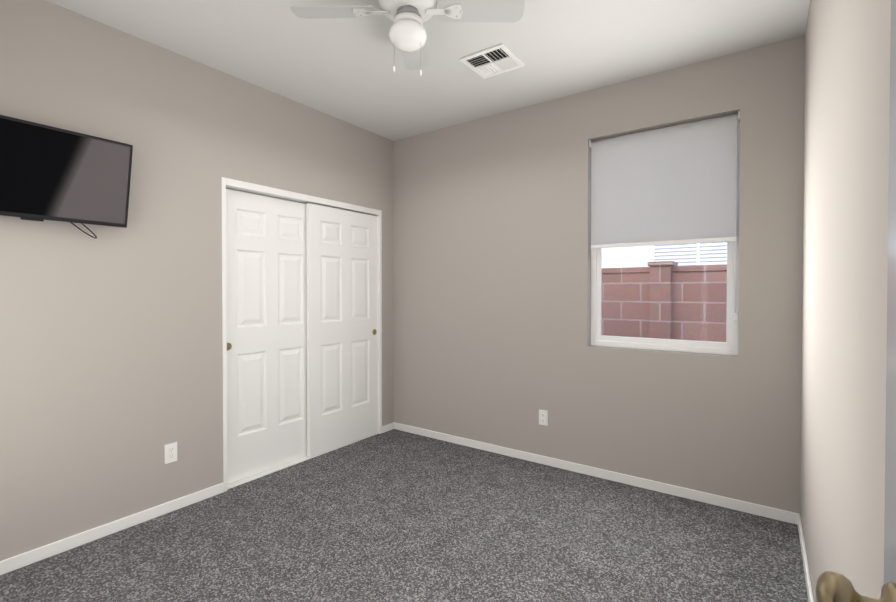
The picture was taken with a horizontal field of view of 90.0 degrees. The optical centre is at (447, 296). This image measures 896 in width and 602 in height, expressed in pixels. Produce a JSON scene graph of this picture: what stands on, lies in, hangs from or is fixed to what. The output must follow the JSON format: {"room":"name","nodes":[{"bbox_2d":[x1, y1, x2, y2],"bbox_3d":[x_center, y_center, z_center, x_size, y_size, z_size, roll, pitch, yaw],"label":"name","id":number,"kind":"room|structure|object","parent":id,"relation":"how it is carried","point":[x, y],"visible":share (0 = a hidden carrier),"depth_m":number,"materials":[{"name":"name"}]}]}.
{"room":"empty bedroom","nodes":[
{"label":"empty bedroom","id":0,"kind":"room"},
{"bbox_2d":[0,0,393,560],"bbox_3d":[-1.490,-0.093,3.016,0.140,2.740,3.470,1,1,35],"label":"wall","id":1,"kind":"structure","parent":0,"point":[111,372],"depth_m":2.50,"materials":[{"name":"grey paint"}]},
{"bbox_2d":[0,115,132,238],"bbox_3d":[-1.941,-0.549,2.093,0.178,0.501,0.760,1,1,35],"label":"wall-mounted tv","id":2,"kind":"object","parent":1,"relation":"attached to","point":[47,172],"visible":0.98,"depth_m":2.15,"materials":[{"name":"black plastic"}]},
{"bbox_2d":[0,483,223,574],"bbox_3d":[-1.902,1.254,2.318,0.012,0.064,1.504,1,1,35],"label":"baseboard","id":3,"kind":"structure","parent":1,"relation":"attached to","point":[44,552],"depth_m":2.39,"materials":[{"name":"white wood"}]},
{"bbox_2d":[165,442,176,463],"bbox_3d":[-1.651,0.932,2.671,0.008,0.115,0.070,1,1,35],"label":"electrical outlet","id":4,"kind":"object","parent":1,"relation":"attached to","point":[170,452],"visible":1,"depth_m":2.67,"materials":[{"name":"white plastic"}]},
{"bbox_2d":[226,189,306,483],"bbox_3d":[-1.304,0.267,3.302,0.038,1.990,0.760,1,1,35],"label":"closet door","id":5,"kind":"structure","parent":1,"relation":"in","point":[266,295],"depth_m":3.25,"materials":[{"name":"white wood"}]},
{"bbox_2d":[221,177,381,491],"bbox_3d":[-1.099,0.242,3.570,0.146,2.057,1.487,1,1,35],"label":"trim","id":6,"kind":"structure","parent":1,"relation":"attached to","point":[241,186],"depth_m":3.24,"materials":[{"name":"white wood"}]},
{"bbox_2d":[306,203,377,456],"bbox_3d":[-0.877,0.260,3.826,0.038,1.990,0.760,1,1,35],"label":"closet door","id":7,"kind":"structure","parent":1,"relation":"in","point":[342,316],"depth_m":3.77,"materials":[{"name":"white wood"}]},
{"bbox_2d":[382,422,393,432],"bbox_3d":[-0.562,1.230,4.216,0.012,0.064,0.166,1,1,35],"label":"baseboard","id":8,"kind":"structure","parent":1,"relation":"attached to","point":[387,427],"depth_m":4.20,"materials":[{"name":"white wood"}]},
{"bbox_2d":[0,429,807,601],"bbox_3d":[-0.959,1.345,1.619,4.041,0.100,5.170,1,1,35],"label":"floor","id":9,"kind":"structure","parent":0,"point":[393,515],"depth_m":2.33,"materials":[{"name":"carpet"}]},
{"bbox_2d":[46,0,809,140],"bbox_3d":[-0.959,-1.495,1.583,4.041,0.100,5.170,1,1,35],"label":"ceiling","id":10,"kind":"structure","parent":0,"point":[340,68],"depth_m":2.60,"materials":[{"name":"white paint"}]},
{"bbox_2d":[290,0,524,76],"bbox_3d":[-0.185,-1.230,2.075,0.817,0.441,0.817,-1,1,-44],"label":"ceiling fan","id":11,"kind":"object","parent":10,"relation":"attached to","point":[408,33],"visible":1,"depth_m":2.06,"materials":[{"name":"white"}]},
{"bbox_2d":[459,43,524,78],"bbox_3d":[0.277,-1.453,2.780,0.300,0.012,0.300,1,1,35],"label":"ceiling vent","id":12,"kind":"object","parent":10,"relation":"in","point":[494,60],"visible":1,"depth_m":2.77,"materials":[{"name":"white metal"}]},
{"bbox_2d":[393,35,804,513],"bbox_3d":[0.832,-0.098,3.409,3.201,2.740,0.150,1,1,35],"label":"wall","id":13,"kind":"structure","parent":0,"point":[492,272],"depth_m":3.23,"materials":[{"name":"grey paint"}]},
{"bbox_2d":[539,409,547,425],"bbox_3d":[0.723,0.917,3.401,0.070,0.115,0.008,1,1,35],"label":"electrical outlet","id":14,"kind":"object","parent":13,"relation":"attached to","point":[543,417],"visible":1,"depth_m":3.40,"materials":[{"name":"white plastic"}]},
{"bbox_2d":[394,422,798,524],"bbox_3d":[0.728,1.240,3.400,3.061,0.064,0.012,1,1,35],"label":"baseboard","id":15,"kind":"structure","parent":13,"relation":"attached to","point":[749,507],"depth_m":3.07,"materials":[{"name":"white wood"}]},
{"bbox_2d":[591,121,739,355],"bbox_3d":[1.429,-0.383,3.023,0.907,1.480,0.067,1,1,35],"label":"window unit","id":16,"kind":"structure","parent":13,"relation":"in","point":[729,346],"depth_m":2.96,"materials":[{"name":"white plastic"}]},
{"bbox_2d":[589,111,739,320],"bbox_3d":[1.393,-0.489,2.971,0.905,1.263,0.050,1,1,35],"label":"window shade","id":17,"kind":"object","parent":16,"relation":"attached to","point":[674,184],"visible":0.92,"depth_m":2.92,"materials":[{"name":"fabric"}]},
{"bbox_2d":[800,0,890,601],"bbox_3d":[0.592,-0.060,0.415,0.140,2.740,5.020,1,1,35],"label":"wall","id":18,"kind":"structure","parent":0,"point":[845,240],"depth_m":1.17,"materials":[{"name":"grey paint"}]},
{"bbox_2d":[797,514,813,601],"bbox_3d":[1.287,1.264,1.549,0.012,0.064,2.368,1,1,35],"label":"baseboard","id":19,"kind":"structure","parent":18,"relation":"attached to","point":[806,569],"depth_m":2.08,"materials":[{"name":"white wood"}]},
{"bbox_2d":[816,0,895,601],"bbox_3d":[0.314,0.285,0.257,0.108,2.030,0.771,1,1,35],"label":"entry door","id":20,"kind":"structure","parent":18,"relation":"in","point":[832,586],"depth_m":0.54,"materials":[{"name":"painted wood"},{"name":"brass"}]},
{"label":"outside","id":21,"kind":"structure","parent":0,"visible":0},
{"bbox_3d":[3.177,1.614,6.060,12.000,0.150,6.850,1,1,35],"label":"ground","id":22,"kind":"structure","parent":21,"visible":0},
{"bbox_2d":[601,261,726,341],"bbox_3d":[2.297,0.592,4.801,12.000,1.925,0.360,1,1,35],"label":"fence","id":23,"kind":"object","parent":22,"relation":"on","point":[686,284],"depth_m":4.64,"materials":[{"name":"red brick"}]},
{"bbox_2d":[602,242,726,267],"bbox_3d":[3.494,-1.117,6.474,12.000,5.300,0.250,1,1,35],"label":"house","id":24,"kind":"structure","parent":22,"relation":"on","point":[709,249],"depth_m":6.54,"materials":[{"name":"white paint"}]}
]}

